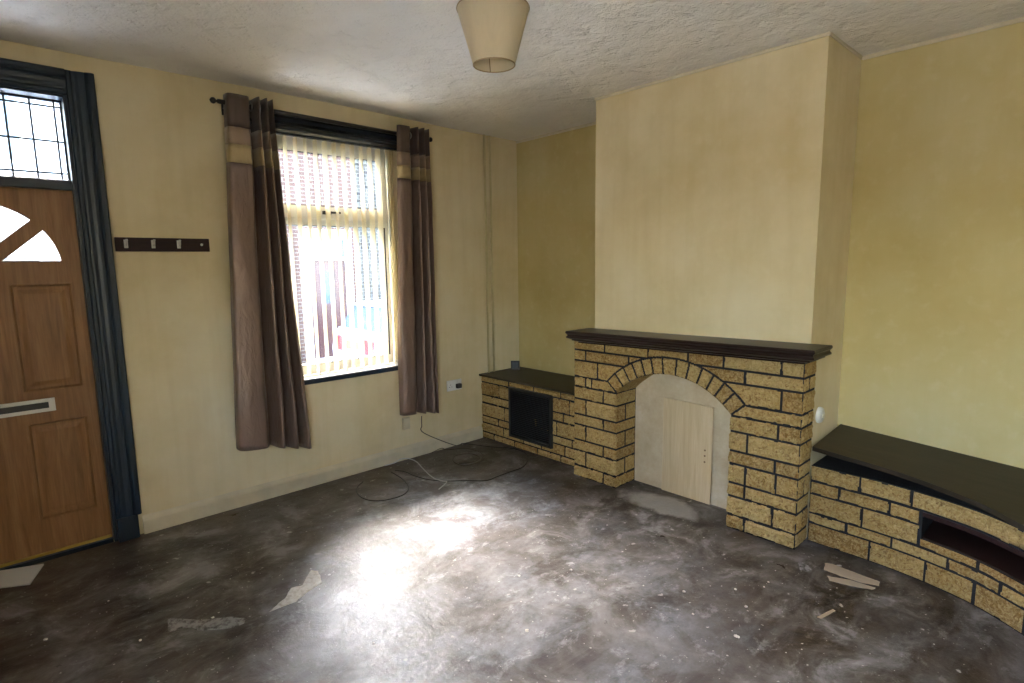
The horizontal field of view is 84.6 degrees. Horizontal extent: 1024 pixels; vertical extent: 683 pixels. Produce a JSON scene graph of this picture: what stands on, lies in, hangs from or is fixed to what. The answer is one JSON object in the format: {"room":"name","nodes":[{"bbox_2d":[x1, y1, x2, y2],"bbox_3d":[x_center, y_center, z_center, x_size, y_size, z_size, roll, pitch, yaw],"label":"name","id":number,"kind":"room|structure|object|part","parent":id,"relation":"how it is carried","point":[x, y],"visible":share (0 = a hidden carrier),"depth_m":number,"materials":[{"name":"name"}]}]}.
{"room":"living room","nodes":[
{"label":"living room","id":0,"kind":"room"},
{"bbox_2d":[0,96,67,260],"bbox_3d":[-9.799,-2.803,7.908,5.600,7.620,3.650,-8,11,-42],"label":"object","id":1,"kind":"structure","parent":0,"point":[40,247],"depth_m":8.29,"materials":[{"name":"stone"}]},
{"bbox_3d":[-7.602,-3.170,7.843,1.080,1.180,0.006,-8,11,-42],"label":"pane","id":2,"kind":"part","parent":1,"relation":"part of","materials":[{"name":"grey"}]},
{"bbox_3d":[-7.540,-2.460,7.884,1.320,0.119,0.070,-8,11,-42],"label":"stone sill","id":3,"kind":"part","parent":1,"relation":"part of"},
{"bbox_3d":[-7.545,-0.597,8.213,1.130,1.280,0.006,-8,11,-42],"label":"pane","id":4,"kind":"part","parent":1,"relation":"part of","materials":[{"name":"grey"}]},
{"bbox_2d":[0,40,518,541],"bbox_3d":[-1.628,-0.204,3.598,4.750,3.600,0.280,-8,11,-42],"label":"wall","id":5,"kind":"structure","parent":0,"point":[162,134],"depth_m":3.30,"materials":[{"name":"beige paint"}]},
{"bbox_2d":[0,92,69,180],"bbox_3d":[-2.545,-0.967,2.580,0.785,0.393,0.020,-8,11,-42],"label":"window","id":6,"kind":"structure","parent":5,"relation":"in","point":[28,98],"depth_m":2.76,"materials":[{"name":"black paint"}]},
{"bbox_2d":[0,187,112,567],"bbox_3d":[-2.517,0.195,2.728,0.787,1.861,0.055,-8,11,-42],"label":"door","id":7,"kind":"structure","parent":5,"relation":"in","point":[54,494],"depth_m":2.85,"materials":[{"name":"brown wood"}]},
{"bbox_3d":[-2.497,0.341,2.735,0.433,0.067,0.010,-8,11,-42],"label":"letter plate","id":8,"kind":"part","parent":7,"relation":"part of","materials":[{"name":"white plastic"}]},
{"bbox_3d":[-2.360,-0.023,2.858,0.272,0.569,0.040,-8,11,-42],"label":"panel","id":9,"kind":"part","parent":7,"relation":"part of","materials":[{"name":"brown wood"}]},
{"bbox_3d":[-2.350,0.656,2.951,0.272,0.539,0.040,-8,11,-42],"label":"panel","id":10,"kind":"part","parent":7,"relation":"part of","materials":[{"name":"brown wood"}]},
{"bbox_2d":[0,58,141,569],"bbox_3d":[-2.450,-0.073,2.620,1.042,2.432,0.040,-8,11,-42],"label":"trim","id":11,"kind":"structure","parent":5,"relation":"attached to","point":[79,89],"depth_m":2.89,"materials":[{"name":"blue paint"}]},
{"bbox_2d":[114,237,209,251],"bbox_3d":[-1.895,-0.529,3.074,0.450,0.073,0.058,-8,11,-42],"label":"hook rail","id":12,"kind":"object","parent":5,"relation":"attached to","point":[121,243],"visible":1,"depth_m":3.07,"materials":[{"name":"brown wood"}]},
{"bbox_2d":[142,426,482,533],"bbox_3d":[-1.156,0.897,3.972,2.467,0.104,0.018,-8,11,-42],"label":"baseboard","id":13,"kind":"structure","parent":5,"relation":"attached to","point":[152,522],"depth_m":3.71,"materials":[{"name":"beige paint"}]},
{"bbox_2d":[209,97,432,141],"bbox_3d":[-1.149,-1.392,3.635,1.489,0.084,0.108,-8,11,-42],"label":"pole","id":14,"kind":"object","parent":5,"relation":"attached to","point":[213,100],"visible":0.59,"depth_m":3.53,"materials":[{"name":"black metal"}]},
{"bbox_2d":[223,93,310,450],"bbox_3d":[-1.489,-0.342,3.368,0.150,2.132,0.431,5,10,36],"label":"curtain","id":15,"kind":"object","parent":14,"relation":"hanging from","point":[270,402],"visible":1,"depth_m":3.33,"materials":[{"name":"brown fabric"}]},
{"bbox_2d":[397,125,438,415],"bbox_3d":[-0.710,-0.466,4.084,0.148,2.091,0.329,5,10,36],"label":"curtain","id":16,"kind":"object","parent":14,"relation":"hanging from","point":[417,345],"visible":1,"depth_m":4.06,"materials":[{"name":"brown fabric"}]},
{"bbox_2d":[250,114,396,150],"bbox_3d":[-1.173,-1.366,3.646,1.160,0.128,0.064,-8,11,-42],"label":"trim","id":17,"kind":"structure","parent":5,"relation":"attached to","point":[284,125],"depth_m":3.64,"materials":[{"name":"black paint"}]},
{"bbox_2d":[276,135,397,379],"bbox_3d":[-1.251,-0.568,3.853,1.040,1.618,0.200,-8,11,-42],"label":"window","id":18,"kind":"structure","parent":5,"relation":"in","point":[289,141],"depth_m":3.97,"materials":[{"name":"white plastic"}]},
{"bbox_3d":[-1.224,-0.874,3.821,0.120,0.025,0.036,-8,11,-42],"label":"handle","id":19,"kind":"part","parent":18,"relation":"part of","materials":[{"name":"black plastic"}]},
{"bbox_3d":[-1.279,-1.061,3.803,0.945,0.463,0.044,-8,11,-42],"label":"opening sash","id":20,"kind":"part","parent":18,"relation":"part of","materials":[{"name":"glass"}]},
{"bbox_2d":[276,134,397,376],"bbox_3d":[-1.219,-0.575,3.819,1.022,1.579,0.076,-8,11,-42],"label":"vertical blind","id":21,"kind":"object","parent":18,"relation":"attached to","point":[294,139],"visible":0.74,"depth_m":3.88,"materials":[{"name":"white fabric"}]},
{"bbox_3d":[-1.177,0.202,3.905,0.962,0.015,0.003,-8,11,-42],"label":"bead chain","id":22,"kind":"part","parent":21,"relation":"part of","materials":[{"name":"white plastic"}]},
{"bbox_3d":[-1.216,0.226,3.936,1.040,0.020,0.130,-8,11,-42],"label":"sill","id":23,"kind":"part","parent":18,"relation":"part of","materials":[{"name":"white plastic"}]},
{"bbox_2d":[304,365,397,384],"bbox_3d":[-1.161,0.240,3.879,1.100,0.034,0.027,-8,11,-42],"label":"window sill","id":24,"kind":"structure","parent":5,"relation":"attached to","point":[392,368],"depth_m":3.90,"materials":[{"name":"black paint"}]},
{"bbox_2d":[402,417,409,429],"bbox_3d":[-0.801,0.621,4.267,0.060,0.090,0.026,-8,11,-42],"label":"junction box","id":25,"kind":"object","parent":5,"relation":"attached to","point":[405,421],"visible":1,"depth_m":4.25,"materials":[{"name":"beige paint"}]},
{"bbox_3d":[-0.794,0.622,4.259,0.050,0.080,0.004,-8,11,-42],"label":"box lid","id":26,"kind":"part","parent":25,"relation":"part of","materials":[{"name":"beige paint"}]},
{"bbox_2d":[447,379,461,391],"bbox_3d":[-0.467,0.353,4.557,0.146,0.086,0.012,-8,11,-42],"label":"wall socket","id":27,"kind":"object","parent":5,"relation":"attached to","point":[451,385],"visible":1,"depth_m":4.54,"materials":[{"name":"white plastic"}]},
{"bbox_2d":[483,135,489,372],"bbox_3d":[-0.211,-0.699,4.650,0.018,1.941,0.018,-8,11,-42],"label":"pipe","id":28,"kind":"object","parent":5,"relation":"attached to","point":[484,152],"visible":1,"depth_m":4.64,"materials":[{"name":"beige paint"}]},
{"bbox_2d":[488,136,494,371],"bbox_3d":[-0.168,-0.705,4.689,0.018,1.941,0.018,-8,11,-42],"label":"pipe","id":29,"kind":"object","parent":5,"relation":"attached to","point":[489,137],"visible":1,"depth_m":4.67,"materials":[{"name":"beige paint"}]},
{"bbox_2d":[0,437,1023,682],"bbox_3d":[0.175,1.278,1.872,4.350,0.120,4.950,-8,11,-42],"label":"floor","id":30,"kind":"structure","parent":0,"point":[428,574],"depth_m":2.47,"materials":[{"name":"concrete"}]},
{"bbox_2d":[0,564,43,587],"bbox_3d":[-2.422,1.138,2.706,0.254,0.006,0.197,-3,8,-17],"label":"paper sheet","id":31,"kind":"object","parent":30,"relation":"on","point":[21,576],"visible":1,"depth_m":2.72,"materials":[{"name":"grey paper"}]},
{"bbox_2d":[168,617,244,631],"bbox_3d":[-1.284,1.174,2.337,0.342,0.002,0.096,-1,8,-1],"label":"scrap","id":32,"kind":"object","parent":30,"relation":"on","point":[174,624],"visible":1,"depth_m":2.34,"materials":[{"name":"grey paper"}]},
{"bbox_2d":[270,570,321,611],"bbox_3d":[-0.965,1.137,2.568,0.117,0.003,0.341,1,8,14],"label":"scrap","id":33,"kind":"object","parent":30,"relation":"on","point":[313,579],"visible":1,"depth_m":2.58,"materials":[{"name":"beige paper"}]},
{"bbox_2d":[356,472,408,500],"bbox_3d":[-0.857,0.972,3.748,0.376,0.007,0.420,-8,11,-42],"label":"cable loop","id":34,"kind":"object","parent":30,"relation":"on","point":[391,472],"visible":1,"depth_m":3.63,"materials":[{"name":"black plastic"}]},
{"bbox_2d":[384,458,446,488],"bbox_3d":[-0.657,0.922,3.974,0.171,0.041,0.668,-8,11,-42],"label":"power cable","id":35,"kind":"object","parent":30,"relation":"on","point":[401,458],"visible":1,"depth_m":4.03,"materials":[{"name":"grey plastic"}]},
{"bbox_2d":[432,448,482,465],"bbox_3d":[-0.397,0.873,4.345,0.296,0.006,0.470,-8,11,-42],"label":"wire","id":36,"kind":"object","parent":30,"relation":"on","point":[439,448],"visible":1,"depth_m":4.33,"materials":[{"name":"brown"}]},
{"bbox_2d":[395,416,527,480],"bbox_3d":[-0.343,0.755,4.180,0.940,0.328,0.775,-8,11,-42],"label":"cable","id":37,"kind":"object","parent":30,"relation":"on","point":[421,416],"visible":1,"depth_m":4.10,"materials":[{"name":"black plastic"}]},
{"bbox_2d":[479,367,574,466],"bbox_3d":[0.277,0.573,4.518,0.484,0.554,1.123,-8,11,-42],"label":"stone bench","id":38,"kind":"object","parent":30,"relation":"on","point":[530,410],"visible":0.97,"depth_m":4.37,"materials":[{"name":"beige brick"}]},
{"bbox_2d":[511,361,519,369],"bbox_3d":[0.029,0.205,4.900,0.076,0.076,0.045,0,8,5],"label":"electrical socket","id":39,"kind":"object","parent":38,"relation":"on","point":[515,365],"visible":1,"depth_m":4.89,"materials":[{"name":"black plastic"}]},
{"bbox_2d":[479,367,574,395],"bbox_3d":[0.276,0.306,4.485,0.473,0.017,1.122,-8,11,-42],"label":"shelf","id":40,"kind":"object","parent":38,"relation":"attached to","point":[553,383],"depth_m":4.48,"materials":[{"name":"black wood"}]},
{"bbox_2d":[508,386,552,448],"bbox_3d":[0.139,0.578,4.330,0.028,0.404,0.460,-8,11,-42],"label":"vent","id":41,"kind":"object","parent":38,"relation":"attached to","point":[530,420],"depth_m":4.32,"materials":[{"name":"black plastic"}]},
{"bbox_2d":[661,397,713,504],"bbox_3d":[1.083,0.670,3.489,0.015,0.613,0.336,-8,11,-42],"label":"board","id":42,"kind":"object","parent":30,"relation":"on","point":[688,427],"visible":1,"depth_m":3.48,"materials":[{"name":"brown wood"}]},
{"bbox_2d":[565,328,832,549],"bbox_3d":[0.985,0.475,3.318,0.375,1.054,1.564,-8,11,-42],"label":"stone fireplace","id":43,"kind":"object","parent":30,"relation":"on","point":[761,393],"visible":1,"depth_m":3.09,"materials":[{"name":"beige brick"}]},
{"bbox_2d":[565,328,832,363],"bbox_3d":[0.946,0.014,3.185,0.235,0.102,1.508,-8,11,-42],"label":"mantel shelf","id":44,"kind":"object","parent":43,"relation":"attached to","point":[748,351],"depth_m":3.01,"materials":[{"name":"brown wood"}]},
{"bbox_2d":[798,563,810,571],"bbox_3d":[1.407,1.085,2.700,0.053,0.002,0.079,2,8,20],"label":"scrap","id":45,"kind":"object","parent":30,"relation":"on","point":[804,567],"visible":1,"depth_m":2.70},
{"bbox_2d":[818,609,834,618],"bbox_3d":[1.312,1.135,2.345,0.110,0.002,0.016,-5,9,-29],"label":"scrap","id":46,"kind":"object","parent":30,"relation":"on","point":[827,613],"visible":1,"depth_m":2.34,"materials":[{"name":"beige wood"}]},
{"bbox_2d":[827,576,874,589],"bbox_3d":[1.547,1.101,2.566,0.190,0.003,0.056,3,9,24],"label":"scrap","id":47,"kind":"object","parent":30,"relation":"on","point":[848,582],"visible":1,"depth_m":2.57,"materials":[{"name":"beige wood"}]},
{"bbox_2d":[824,563,879,585],"bbox_3d":[1.583,1.090,2.633,0.090,0.004,0.240,-8,11,-42],"label":"scrap","id":48,"kind":"object","parent":30,"relation":"on","point":[832,568],"visible":1,"depth_m":2.63,"materials":[{"name":"beige wood"}]},
{"bbox_2d":[807,424,1023,635],"bbox_3d":[1.919,0.829,2.496,0.864,0.548,1.137,-8,11,-42],"label":"stone bench","id":49,"kind":"object","parent":30,"relation":"on","point":[951,522],"visible":1,"depth_m":2.59,"materials":[{"name":"beige"}]},
{"bbox_2d":[0,0,1023,140],"bbox_3d":[0.135,-1.365,1.510,4.350,0.224,4.950,-8,11,-42],"label":"ceiling","id":50,"kind":"structure","parent":0,"point":[406,59],"depth_m":2.62,"materials":[{"name":"paint"}]},
{"bbox_2d":[456,0,529,72],"bbox_3d":[-0.066,-1.140,1.962,0.256,0.338,0.256,-8,11,-42],"label":"pendant lamp","id":51,"kind":"object","parent":50,"relation":"hanging from","point":[493,30],"visible":1,"depth_m":1.90,"materials":[{"name":"beige fabric"}]},
{"bbox_2d":[595,36,860,537],"bbox_3d":[1.188,-0.270,3.408,0.477,2.500,1.355,-8,11,-42],"label":"wall","id":52,"kind":"structure","parent":0,"point":[723,203],"depth_m":3.00,"materials":[{"name":"beige paint"}]},
{"bbox_2d":[516,17,1023,143],"bbox_3d":[1.550,-1.447,2.830,0.484,0.019,4.949,-8,11,-42],"label":"trim","id":53,"kind":"structure","parent":52,"relation":"attached to","point":[1021,19],"depth_m":2.80,"materials":[{"name":"beige paint"}]},
{"bbox_2d":[815,407,824,422],"bbox_3d":[1.612,0.384,2.934,0.086,0.086,0.026,-8,11,-42],"label":"round wall fitting","id":54,"kind":"object","parent":52,"relation":"attached to","point":[820,413],"visible":1,"depth_m":2.92,"materials":[{"name":"white plastic"}]},
{"bbox_2d":[516,22,1023,468],"bbox_3d":[1.883,-0.444,3.130,0.200,3.100,5.150,-8,11,-42],"label":"wall","id":55,"kind":"structure","parent":0,"point":[933,347],"depth_m":2.81,"materials":[{"name":"paint"}]},
{"label":"outside","id":56,"kind":"structure","parent":0,"visible":0},
{"bbox_3d":[-3.860,0.691,10.858,30.000,0.320,1.300,-8,11,-42],"label":"pavement","id":57,"kind":"object","parent":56,"visible":0},
{"bbox_2d":[278,150,356,363],"bbox_3d":[-6.054,-3.333,11.366,4.650,7.620,3.650,-8,11,-42],"label":"house","id":58,"kind":"structure","parent":57,"relation":"on","point":[291,173],"depth_m":11.40,"materials":[{"name":"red brick"}]},
{"bbox_3d":[-3.813,-1.900,11.493,0.820,0.380,0.020,-8,11,-42],"label":"pane","id":59,"kind":"part","parent":58,"relation":"part of","materials":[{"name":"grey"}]},
{"bbox_3d":[-3.801,-1.117,11.599,0.320,0.660,0.007,-8,11,-42],"label":"pane","id":60,"kind":"part","parent":58,"relation":"part of","materials":[{"name":"grey"}]},
{"bbox_3d":[-3.795,-0.672,11.661,0.800,2.000,0.040,-8,11,-42],"label":"door","id":61,"kind":"part","parent":58,"relation":"part of","materials":[{"name":"red paint"}]},
{"bbox_3d":[-3.779,-0.937,11.603,1.080,2.700,0.100,-8,11,-42],"label":"door frame","id":62,"kind":"part","parent":58,"relation":"part of","materials":[{"name":"white plastic"}]},
{"bbox_2d":[355,159,381,300],"bbox_3d":[-2.363,-3.856,14.773,5.450,7.620,3.650,-8,11,-42],"label":"house","id":63,"kind":"structure","parent":57,"relation":"on","point":[357,172],"depth_m":12.10,"materials":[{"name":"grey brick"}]},
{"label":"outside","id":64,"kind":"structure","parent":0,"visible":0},
{"bbox_3d":[-1.897,0.997,8.780,30.000,0.220,4.450,-8,11,-42],"label":"road","id":65,"kind":"object","parent":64,"visible":0},
{"bbox_2d":[332,300,383,358],"bbox_3d":[-1.315,-0.125,10.808,3.820,1.435,1.740,-8,11,-42],"label":"parked car","id":66,"kind":"object","parent":65,"relation":"on","point":[347,320],"visible":0.06,"depth_m":9.57,"materials":[{"name":"silver metal"}]},
{"bbox_2d":[337,334,342,349],"bbox_3d":[-3.036,0.006,9.950,0.120,0.260,0.300,-8,11,-42],"label":"tail lamp","id":67,"kind":"object","parent":66,"relation":"attached to","point":[340,346],"depth_m":9.83,"materials":[{"name":"red"}]},
{"bbox_3d":[-2.675,0.063,9.497,0.025,0.140,0.520,-8,11,-42],"label":"number plate","id":68,"kind":"part","parent":66,"relation":"part of","materials":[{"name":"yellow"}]},
{"bbox_3d":[-1.681,-0.525,10.415,2.513,0.425,1.540,-8,11,-42],"label":"cabin glass","id":69,"kind":"part","parent":66,"relation":"part of","materials":[{"name":"grey"}]},
{"bbox_3d":[-1.855,-0.729,10.226,1.682,0.065,1.280,-8,11,-42],"label":"roof panel","id":70,"kind":"part","parent":66,"relation":"part of","materials":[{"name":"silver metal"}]},
{"bbox_2d":[364,339,374,355],"bbox_3d":[-2.299,0.102,9.166,0.120,0.260,0.300,-8,11,-42],"label":"tail lamp","id":71,"kind":"object","parent":66,"relation":"attached to","point":[365,340],"depth_m":9.12,"materials":[{"name":"red"}]}
]}

